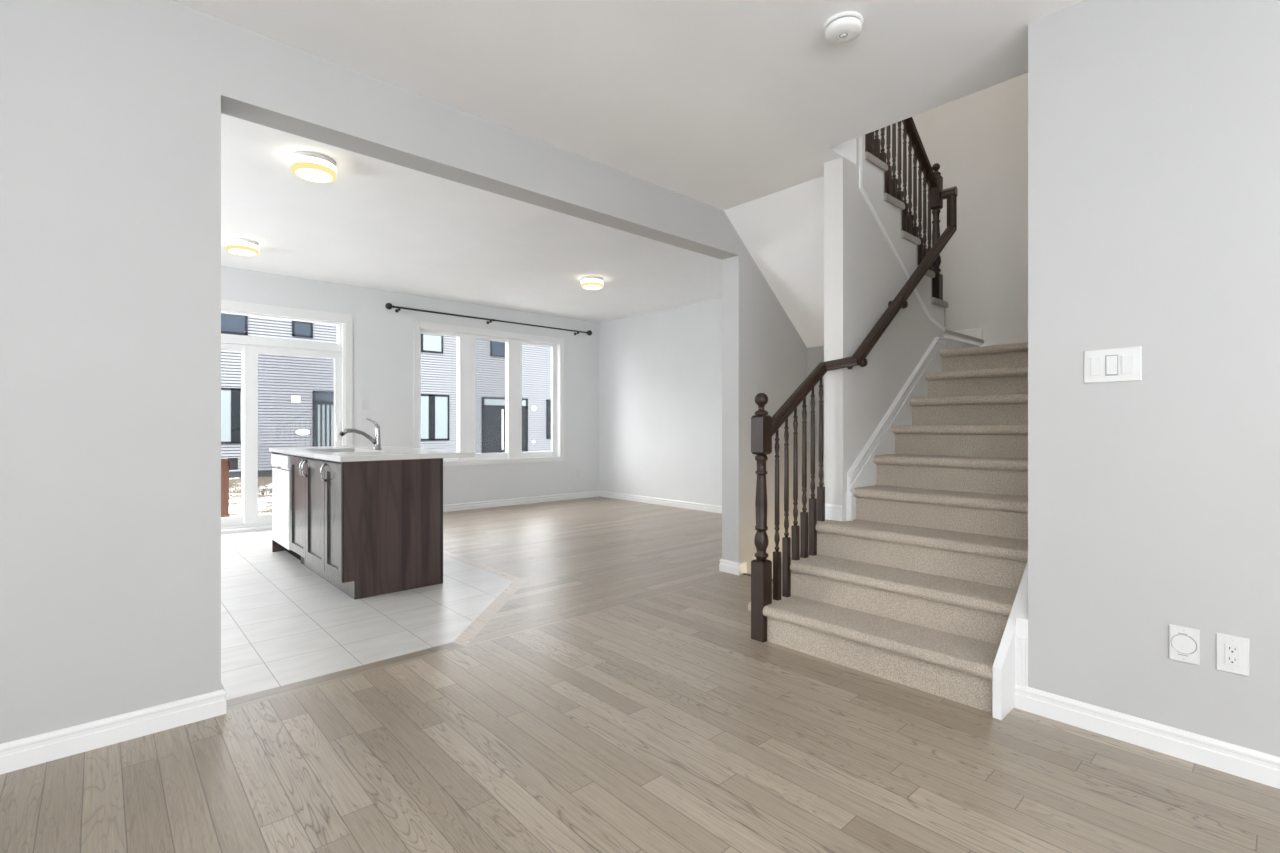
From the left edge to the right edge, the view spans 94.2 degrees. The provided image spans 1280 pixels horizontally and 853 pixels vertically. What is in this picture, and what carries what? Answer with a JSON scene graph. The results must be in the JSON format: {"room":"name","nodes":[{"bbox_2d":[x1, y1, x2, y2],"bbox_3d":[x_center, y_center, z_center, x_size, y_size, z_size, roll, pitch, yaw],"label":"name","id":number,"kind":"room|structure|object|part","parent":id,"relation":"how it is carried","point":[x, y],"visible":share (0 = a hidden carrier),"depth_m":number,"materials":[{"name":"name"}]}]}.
{"room":"empty dining room","nodes":[
{"label":"empty dining room","id":0,"kind":"room"},
{"bbox_2d":[0,0,806,743],"bbox_3d":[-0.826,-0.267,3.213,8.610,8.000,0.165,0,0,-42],"label":"wall","id":1,"kind":"structure","parent":0,"point":[111,110],"depth_m":2.19,"materials":[{"name":"paint"}]},
{"bbox_2d":[0,683,225,774],"bbox_3d":[-2.791,1.086,1.409,2.975,0.094,0.181,0,0,-42],"label":"baseboard","id":2,"kind":"structure","parent":1,"relation":"attached to","point":[26,752],"depth_m":2.11,"materials":[{"name":"white paint"}]},
{"bbox_2d":[719,559,746,574],"bbox_3d":[1.573,1.086,5.402,2.397,0.094,0.197,0,0,-42],"label":"baseboard","id":3,"kind":"object","parent":1,"relation":"attached to","point":[737,568],"visible":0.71,"depth_m":4.58,"materials":[{"name":"white paint"}]},
{"bbox_2d":[221,266,598,504],"bbox_3d":[-3.900,-0.277,6.811,8.917,2.820,0.170,0,0,-42],"label":"wall","id":4,"kind":"structure","parent":0,"point":[382,338],"depth_m":7.61,"materials":[{"name":"grey paint"}]},
{"bbox_2d":[221,299,351,533],"bbox_3d":[-4.224,-0.100,6.506,1.967,2.465,0.184,0,0,-42],"label":"door","id":5,"kind":"structure","parent":4,"relation":"in","point":[249,520],"depth_m":6.51,"materials":[{"name":"white paint"}]},
{"bbox_3d":[-4.569,0.093,6.241,0.900,1.960,0.030,0,0,-42],"label":"fixed panel","id":6,"kind":"part","parent":5,"relation":"part of","materials":[{"name":"clear glass"}]},
{"bbox_3d":[-4.225,-1.059,6.507,1.767,0.344,0.100,0,0,-42],"label":"transom frame","id":7,"kind":"part","parent":5,"relation":"part of","materials":[{"name":"white plastic"}]},
{"bbox_3d":[-3.929,0.093,6.768,0.977,1.960,0.035,0,0,-42],"label":"sliding panel","id":8,"kind":"part","parent":5,"relation":"part of","materials":[{"name":"clear glass"}]},
{"bbox_3d":[-3.584,0.083,7.045,0.015,0.200,0.020,0,0,-42],"label":"handle","id":9,"kind":"part","parent":5,"relation":"part of","materials":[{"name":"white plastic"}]},
{"bbox_2d":[362,400,368,409],"bbox_3d":[-3.328,-0.257,7.210,0.080,0.120,0.010,0,0,-42],"label":"light switch","id":10,"kind":"object","parent":4,"relation":"attached to","point":[365,403],"visible":1,"depth_m":7.21,"materials":[{"name":"white plastic"}]},
{"bbox_2d":[385,303,591,335],"bbox_3d":[-1.959,-1.477,8.383,3.189,0.094,0.122,0,0,-42],"label":"curtain rod","id":11,"kind":"object","parent":4,"relation":"attached to","point":[388,306],"visible":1,"depth_m":8.08,"materials":[{"name":"black metal"}]},
{"bbox_2d":[414,320,563,465],"bbox_3d":[-2.085,-0.415,8.445,2.325,1.885,0.181,0,0,-42],"label":"window","id":12,"kind":"structure","parent":4,"relation":"in","point":[466,336],"depth_m":8.43,"materials":[{"name":"white paint"}]},
{"bbox_3d":[-2.680,-0.405,7.934,0.610,1.731,0.045,0,0,-42],"label":"sash","id":13,"kind":"part","parent":12,"relation":"part of","materials":[{"name":"white plastic"}]},
{"bbox_3d":[-2.116,-0.405,8.448,0.568,1.731,0.045,0,0,-42],"label":"sash","id":14,"kind":"part","parent":12,"relation":"part of","materials":[{"name":"white plastic"}]},
{"bbox_3d":[-1.544,-0.405,8.970,0.658,1.731,0.045,0,0,-42],"label":"sash","id":15,"kind":"part","parent":12,"relation":"part of","materials":[{"name":"white plastic"}]},
{"bbox_2d":[577,469,580,476],"bbox_3d":[-0.960,0.728,9.371,0.076,0.120,0.009,0,0,-42],"label":"wall outlet","id":16,"kind":"object","parent":4,"relation":"attached to","point":[578,470],"visible":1,"depth_m":9.36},
{"bbox_2d":[171,0,1081,347],"bbox_3d":[-0.396,-2.527,3.006,8.667,3.680,10.375,0,0,-42],"label":"ceiling","id":17,"kind":"structure","parent":0,"point":[739,108],"depth_m":3.11,"materials":[{"name":"paint"}]},
{"bbox_2d":[226,237,258,255],"bbox_3d":[-3.626,-1.635,5.422,0.254,0.104,0.254,0,0,-42],"label":"ceiling light","id":18,"kind":"object","parent":17,"relation":"attached to","point":[240,246],"visible":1,"depth_m":5.34,"materials":[{"name":"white glass"}]},
{"bbox_3d":[-3.626,-1.637,5.422,0.252,0.036,0.252,0,0,-42],"label":"lamp shade","id":19,"kind":"part","parent":18,"relation":"part of","materials":[{"name":"white glass"}]},
{"bbox_2d":[229,249,255,255],"bbox_3d":[-3.626,-1.588,5.422,0.220,0.010,0.220,0,0,-42],"label":"diffuser","id":20,"kind":"object","parent":18,"relation":"attached to","point":[246,252],"depth_m":5.41,"materials":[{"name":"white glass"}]},
{"bbox_2d":[291,151,336,182],"bbox_3d":[-2.063,-1.635,3.763,0.254,0.104,0.254,0,0,-42],"label":"ceiling light","id":21,"kind":"object","parent":17,"relation":"attached to","point":[309,166],"visible":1,"depth_m":3.69,"materials":[{"name":"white glass"}]},
{"bbox_3d":[-2.063,-1.637,3.763,0.252,0.036,0.252,0,0,-42],"label":"lamp shade","id":22,"kind":"part","parent":21,"relation":"part of","materials":[{"name":"white glass"}]},
{"bbox_2d":[296,168,331,181],"bbox_3d":[-2.063,-1.588,3.763,0.220,0.010,0.220,0,0,-42],"label":"diffuser","id":23,"kind":"object","parent":21,"relation":"attached to","point":[309,174],"depth_m":3.74,"materials":[{"name":"white glass"}]},
{"bbox_2d":[581,276,602,289],"bbox_3d":[-0.545,-1.635,6.785,0.254,0.104,0.254,0,0,-42],"label":"ceiling light","id":24,"kind":"object","parent":17,"relation":"attached to","point":[588,282],"visible":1,"depth_m":6.69,"materials":[{"name":"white glass"}]},
{"bbox_3d":[-0.545,-1.637,6.785,0.252,0.036,0.252,0,0,-42],"label":"lamp shade","id":25,"kind":"part","parent":24,"relation":"part of","materials":[{"name":"white glass"}]},
{"bbox_2d":[583,285,600,288],"bbox_3d":[-0.545,-1.588,6.785,0.220,0.010,0.220,0,0,-42],"label":"diffuser","id":26,"kind":"object","parent":24,"relation":"attached to","point":[584,286],"depth_m":6.75,"materials":[{"name":"white glass"}]},
{"bbox_2d":[823,11,863,44],"bbox_3d":[0.811,-1.583,2.371,0.152,0.050,0.152,0,0,-42],"label":"smoke detector","id":27,"kind":"object","parent":17,"relation":"attached to","point":[844,27],"visible":1,"depth_m":2.34,"materials":[{"name":"white plastic"}]},
{"bbox_2d":[0,496,1279,852],"bbox_3d":[-0.438,1.158,3.015,8.617,0.050,10.445,0,0,-42],"label":"floor","id":28,"kind":"structure","parent":0,"point":[581,675],"depth_m":2.09,"materials":[{"name":"brown wood"}]},
{"bbox_2d":[272,452,285,551],"bbox_3d":[-3.069,0.680,5.596,0.677,0.905,0.025,0,0,-42],"label":"end panel","id":29,"kind":"object","parent":28,"relation":"on","point":[276,547],"visible":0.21,"depth_m":5.38,"materials":[{"name":"brown wood"}]},
{"bbox_2d":[271,454,300,560],"bbox_3d":[-2.863,0.689,5.334,0.665,0.888,0.636,0,0,-42],"label":"dishwasher","id":30,"kind":"object","parent":28,"relation":"on","point":[280,463],"visible":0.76,"depth_m":5.08,"materials":[{"name":"white metal"}]},
{"bbox_3d":[-3.090,0.303,5.127,0.046,0.116,0.630,0,0,-42],"label":"control panel","id":31,"kind":"part","parent":30,"relation":"part of","materials":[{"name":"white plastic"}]},
{"bbox_3d":[-3.086,0.693,5.130,0.036,0.650,0.630,0,0,-42],"label":"door","id":32,"kind":"part","parent":30,"relation":"part of","materials":[{"name":"white metal"}]},
{"bbox_3d":[-3.014,1.083,5.196,0.020,0.100,0.630,0,0,-42],"label":"kick plate","id":33,"kind":"part","parent":30,"relation":"part of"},
{"bbox_2d":[290,455,335,586],"bbox_3d":[-2.301,0.680,4.725,0.711,0.905,1.007,0,0,-42],"label":"base cabinet","id":34,"kind":"object","parent":28,"relation":"on","point":[307,488],"visible":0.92,"depth_m":4.47,"materials":[{"name":"brown wood"}]},
{"bbox_3d":[-2.701,0.625,4.705,0.020,0.760,0.494,0,0,-42],"label":"door","id":35,"kind":"part","parent":34,"relation":"part of","materials":[{"name":"wood"}]},
{"bbox_3d":[-2.531,0.318,4.476,0.035,0.122,0.012,0,0,-42],"label":"handle","id":36,"kind":"part","parent":34,"relation":"part of","materials":[{"name":"silver metal"}]},
{"bbox_3d":[-2.363,0.625,4.334,0.020,0.760,0.502,0,0,-42],"label":"door","id":37,"kind":"part","parent":34,"relation":"part of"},
{"bbox_2d":[269,445,474,461],"bbox_3d":[-2.299,0.209,4.914,0.936,0.037,2.150,0,0,-42],"label":"countertop","id":38,"kind":"structure","parent":34,"relation":"on","point":[332,453],"depth_m":4.36,"materials":[{"name":"white stone"}]},
{"bbox_2d":[339,417,381,449],"bbox_3d":[-2.274,0.058,4.837,0.069,0.266,0.346,0,0,41],"label":"faucet","id":39,"kind":"object","parent":38,"relation":"on","point":[377,441],"visible":1,"depth_m":4.91,"materials":[{"name":"silver metal"}]},
{"bbox_3d":[-2.276,0.086,4.825,0.040,0.143,0.301,0,0,38],"label":"spout","id":40,"kind":"part","parent":39,"relation":"part of","materials":[{"name":"silver metal"}]},
{"bbox_3d":[-2.219,-0.034,4.916,0.117,0.083,0.030,0,0,-33],"label":"lever","id":41,"kind":"part","parent":39,"relation":"part of","materials":[{"name":"silver metal"}]},
{"bbox_2d":[320,458,442,599],"bbox_3d":[-1.822,0.680,4.202,0.713,0.905,0.410,0,0,-42],"label":"base cabinet","id":42,"kind":"object","parent":28,"relation":"on","point":[384,518],"visible":0.95,"depth_m":4.04,"materials":[{"name":"brown wood"}]},
{"bbox_3d":[-2.189,0.318,4.101,0.035,0.122,0.012,0,0,-42],"label":"handle","id":43,"kind":"part","parent":42,"relation":"part of","materials":[{"name":"silver metal"}]},
{"bbox_3d":[-2.059,0.625,4.001,0.020,0.760,0.383,0,0,-42],"label":"door","id":44,"kind":"part","parent":42,"relation":"part of","materials":[{"name":"wood"}]},
{"bbox_2d":[748,342,1027,719],"bbox_3d":[2.154,0.166,3.804,3.170,1.935,1.213,0,0,-42],"label":"staircase","id":45,"kind":"structure","parent":28,"relation":"on","point":[924,589],"depth_m":3.10,"materials":[{"name":"beige carpet"}]},
{"bbox_2d":[751,186,957,642],"bbox_3d":[1.529,-0.337,3.798,2.246,2.940,0.218,0,0,-39],"label":"stair railing","id":46,"kind":"object","parent":45,"relation":"on","point":[764,426],"visible":1,"depth_m":3.35,"materials":[{"name":"brown wood"}]},
{"bbox_3d":[0.647,0.537,3.169,0.078,1.192,0.078,0,0,-42],"label":"newel post","id":47,"kind":"part","parent":46,"relation":"part of","materials":[{"name":"brown wood"}]},
{"bbox_3d":[0.947,-0.182,3.402,0.723,0.468,0.178,0,0,-29],"label":"handrail","id":48,"kind":"part","parent":46,"relation":"part of","materials":[{"name":"brown wood"}]},
{"bbox_3d":[1.809,-1.084,4.019,1.529,1.445,0.107,0,0,-42],"label":"handrail","id":49,"kind":"part","parent":46,"relation":"part of","materials":[{"name":"brown wood"}]},
{"bbox_2d":[599,297,721,505],"bbox_3d":[0.933,-0.252,8.017,0.150,2.870,4.562,0,0,-42],"label":"wall","id":50,"kind":"structure","parent":0,"point":[660,371],"depth_m":8.57,"materials":[{"name":"paint"}]},
{"bbox_2d":[443,490,721,512],"bbox_3d":[-0.515,1.086,6.696,3.770,0.094,4.562,0,0,-42],"label":"baseboard","id":51,"kind":"structure","parent":50,"relation":"attached to","point":[536,499],"depth_m":8.58,"materials":[{"name":"white paint"}]},
{"bbox_2d":[807,346,823,519],"bbox_3d":[1.407,1.553,4.541,1.200,4.560,1.213,0,0,-42],"label":"wall","id":52,"kind":"structure","parent":0,"point":[815,355],"depth_m":5.12,"materials":[{"name":"paint"}]},
{"bbox_2d":[824,135,944,520],"bbox_3d":[1.737,-0.352,4.106,1.545,3.070,0.125,0,0,-42],"label":"wall","id":53,"kind":"structure","parent":0,"point":[862,272],"depth_m":3.68,"materials":[{"name":"paint"}]},
{"bbox_2d":[825,503,841,520],"bbox_3d":[1.159,0.516,3.582,0.016,0.094,0.120,0,0,-42],"label":"baseboard","id":54,"kind":"structure","parent":53,"relation":"attached to","point":[832,511],"depth_m":3.57,"materials":[{"name":"white paint"}]},
{"bbox_2d":[846,337,947,520],"bbox_3d":[1.796,0.049,4.053,1.482,1.467,0.032,0,0,-42],"label":"trim","id":55,"kind":"structure","parent":53,"relation":"attached to","point":[862,473],"depth_m":3.92,"materials":[{"name":"white paint"}]},
{"bbox_2d":[859,136,944,331],"bbox_3d":[1.845,-1.307,4.114,1.330,1.160,0.012,0,0,-42],"label":"trim","id":56,"kind":"structure","parent":53,"relation":"attached to","point":[863,192],"depth_m":3.89,"materials":[{"name":"white paint"}]},
{"bbox_2d":[874,73,1027,346],"bbox_3d":[1.506,-1.567,3.809,4.360,5.400,2.428,0,0,-42],"label":"wall","id":57,"kind":"structure","parent":0,"point":[978,140],"depth_m":5.20,"materials":[{"name":"paint"}]},
{"bbox_2d":[865,152,983,349],"bbox_3d":[1.865,-1.147,4.837,2.204,1.140,1.063,0,0,-42],"label":"staircase","id":58,"kind":"structure","parent":57,"relation":"attached to","point":[956,340],"depth_m":4.38,"materials":[{"name":"carpet"}]},
{"bbox_2d":[865,117,942,299],"bbox_3d":[1.787,-1.803,4.119,1.381,2.072,0.074,0,0,-42],"label":"stair railing","id":59,"kind":"object","parent":58,"relation":"on","point":[934,180],"visible":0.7,"depth_m":4.32,"materials":[{"name":"brown wood"}]},
{"bbox_3d":[1.764,-2.332,4.107,1.332,1.014,0.061,0,0,-42],"label":"handrail","id":60,"kind":"part","parent":59,"relation":"part of","materials":[{"name":"brown wood"}]},
{"bbox_3d":[2.271,-1.345,4.559,0.072,1.155,0.072,0,0,-42],"label":"newel post","id":61,"kind":"part","parent":59,"relation":"part of","materials":[{"name":"brown wood"}]},
{"bbox_2d":[954,328,981,338],"bbox_3d":[2.665,-0.817,5.584,0.016,0.100,0.998,0,0,-42],"label":"baseboard","id":62,"kind":"structure","parent":57,"relation":"attached to","point":[977,332],"depth_m":5.26,"materials":[{"name":"white paint"}]},
{"bbox_2d":[1028,0,1279,756],"bbox_3d":[3.855,-1.567,2.068,2.996,5.400,3.559,0,0,-42],"label":"wall","id":63,"kind":"structure","parent":0,"point":[1154,125],"depth_m":2.09,"materials":[{"name":"paint"}]},
{"bbox_2d":[1015,583,1027,686],"bbox_3d":[2.635,-0.128,3.393,3.012,2.522,0.044,0,0,-42],"label":"trim","id":64,"kind":"structure","parent":63,"relation":"attached to","point":[1021,638],"depth_m":2.38,"materials":[{"name":"white paint"}]},
{"bbox_2d":[1084,346,1141,382],"bbox_3d":[1.723,-0.224,2.171,0.016,0.123,0.168,0,0,-42],"label":"light switch","id":65,"kind":"object","parent":63,"relation":"attached to","point":[1115,364],"visible":1,"depth_m":2.17,"materials":[{"name":"white plastic"}]},
{"bbox_2d":[1015,684,1279,788],"bbox_3d":[2.678,1.086,1.124,0.016,0.094,3.452,0,0,-42],"label":"baseboard","id":66,"kind":"structure","parent":63,"relation":"attached to","point":[1250,764],"depth_m":2.08,"materials":[{"name":"white paint"}]},
{"bbox_2d":[1169,624,1199,665],"bbox_3d":[1.855,0.745,2.028,0.013,0.120,0.078,0,0,-42],"label":"inlet","id":67,"kind":"object","parent":63,"relation":"attached to","point":[1184,642],"visible":1,"depth_m":2.02,"materials":[{"name":"white plastic"}]},
{"bbox_2d":[1216,633,1249,676],"bbox_3d":[1.935,0.746,1.942,0.010,0.122,0.078,0,0,-42],"label":"wall outlet","id":68,"kind":"object","parent":63,"relation":"attached to","point":[1232,652],"visible":1,"depth_m":1.94,"materials":[{"name":"white plastic"}]},
{"bbox_2d":[1225,643,1239,666],"bbox_3d":[1.933,0.746,1.940,0.003,0.068,0.035,0,0,-42],"label":"receptacle","id":69,"kind":"object","parent":68,"relation":"attached to","point":[1232,650],"depth_m":1.94,"materials":[{"name":"white plastic"}]},
{"label":"outside","id":70,"kind":"structure","parent":0,"visible":0},
{"bbox_2d":[229,477,271,516],"bbox_3d":[-2.003,1.753,20.002,56.000,0.180,16.745,0,0,-42],"label":"yard","id":71,"kind":"structure","parent":70,"point":[264,501],"depth_m":14.12,"materials":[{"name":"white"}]},
{"bbox_2d":[221,457,237,517],"bbox_3d":[-6.176,1.173,6.548,2.900,1.560,0.160,0,0,-42],"label":"deck railing","id":72,"kind":"object","parent":71,"relation":"on","point":[230,463],"visible":0.08,"depth_m":7.41,"materials":[{"name":"brown wood"}]},
{"bbox_3d":[-5.211,1.193,7.428,0.112,1.520,0.100,0,0,-42],"label":"post","id":73,"kind":"part","parent":72,"relation":"part of","materials":[{"name":"brown wood"}]},
{"bbox_3d":[-5.137,0.468,7.496,0.087,0.150,0.160,0,0,-42],"label":"rail","id":74,"kind":"part","parent":72,"relation":"part of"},
{"bbox_2d":[221,313,550,477],"bbox_3d":[-10.928,-2.507,28.303,46.000,9.320,9.450,0,0,-42],"label":"townhouse","id":75,"kind":"structure","parent":71,"relation":"on","point":[296,393],"depth_m":21.91,"materials":[{"name":"grey"}]},
{"bbox_3d":[-13.845,-0.357,19.726,1.690,1.720,0.008,0,0,-42],"label":"pane","id":76,"kind":"part","parent":75,"relation":"part of","materials":[{"name":"glass"}]},
{"bbox_3d":[-13.871,-3.532,19.702,1.320,0.730,0.008,0,0,-42],"label":"pane","id":77,"kind":"part","parent":75,"relation":"part of","materials":[{"name":"glass"}]},
{"bbox_2d":[291,396,299,402],"bbox_3d":[-12.288,-0.967,21.195,0.270,0.240,0.120,0,0,-42],"label":"vent","id":78,"kind":"object","parent":75,"relation":"attached to","point":[294,399],"depth_m":21.15,"materials":[{"name":"white plastic"}]},
{"bbox_3d":[-12.098,-3.497,21.320,0.520,0.440,0.008,0,0,-42],"label":"pane","id":79,"kind":"part","parent":75,"relation":"part of","materials":[{"name":"glass"}]},
{"bbox_3d":[-11.137,0.133,22.196,1.740,1.880,0.008,0,0,-42],"label":"pane","id":80,"kind":"part","parent":75,"relation":"part of","materials":[{"name":"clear glass"}]},
{"bbox_3d":[-8.573,-3.447,24.534,0.780,0.660,0.008,0,0,-42],"label":"pane","id":81,"kind":"part","parent":75,"relation":"part of","materials":[{"name":"glass"}]},
{"bbox_3d":[-8.747,-0.372,24.376,1.790,1.750,0.008,0,0,-42],"label":"pane","id":82,"kind":"part","parent":75,"relation":"part of","materials":[{"name":"glass"}]},
{"bbox_3d":[-6.261,-3.497,26.644,0.840,0.640,0.008,0,0,-42],"label":"pane","id":83,"kind":"part","parent":75,"relation":"part of","materials":[{"name":"glass"}]},
{"bbox_3d":[-6.065,0.133,26.822,2.110,1.880,0.008,0,0,-42],"label":"pane","id":84,"kind":"part","parent":75,"relation":"part of","materials":[{"name":"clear glass"}]},
{"bbox_3d":[-3.771,-0.352,28.915,1.660,1.730,0.008,0,0,-42],"label":"pane","id":85,"kind":"part","parent":75,"relation":"part of","materials":[{"name":"clear glass"}]}
]}

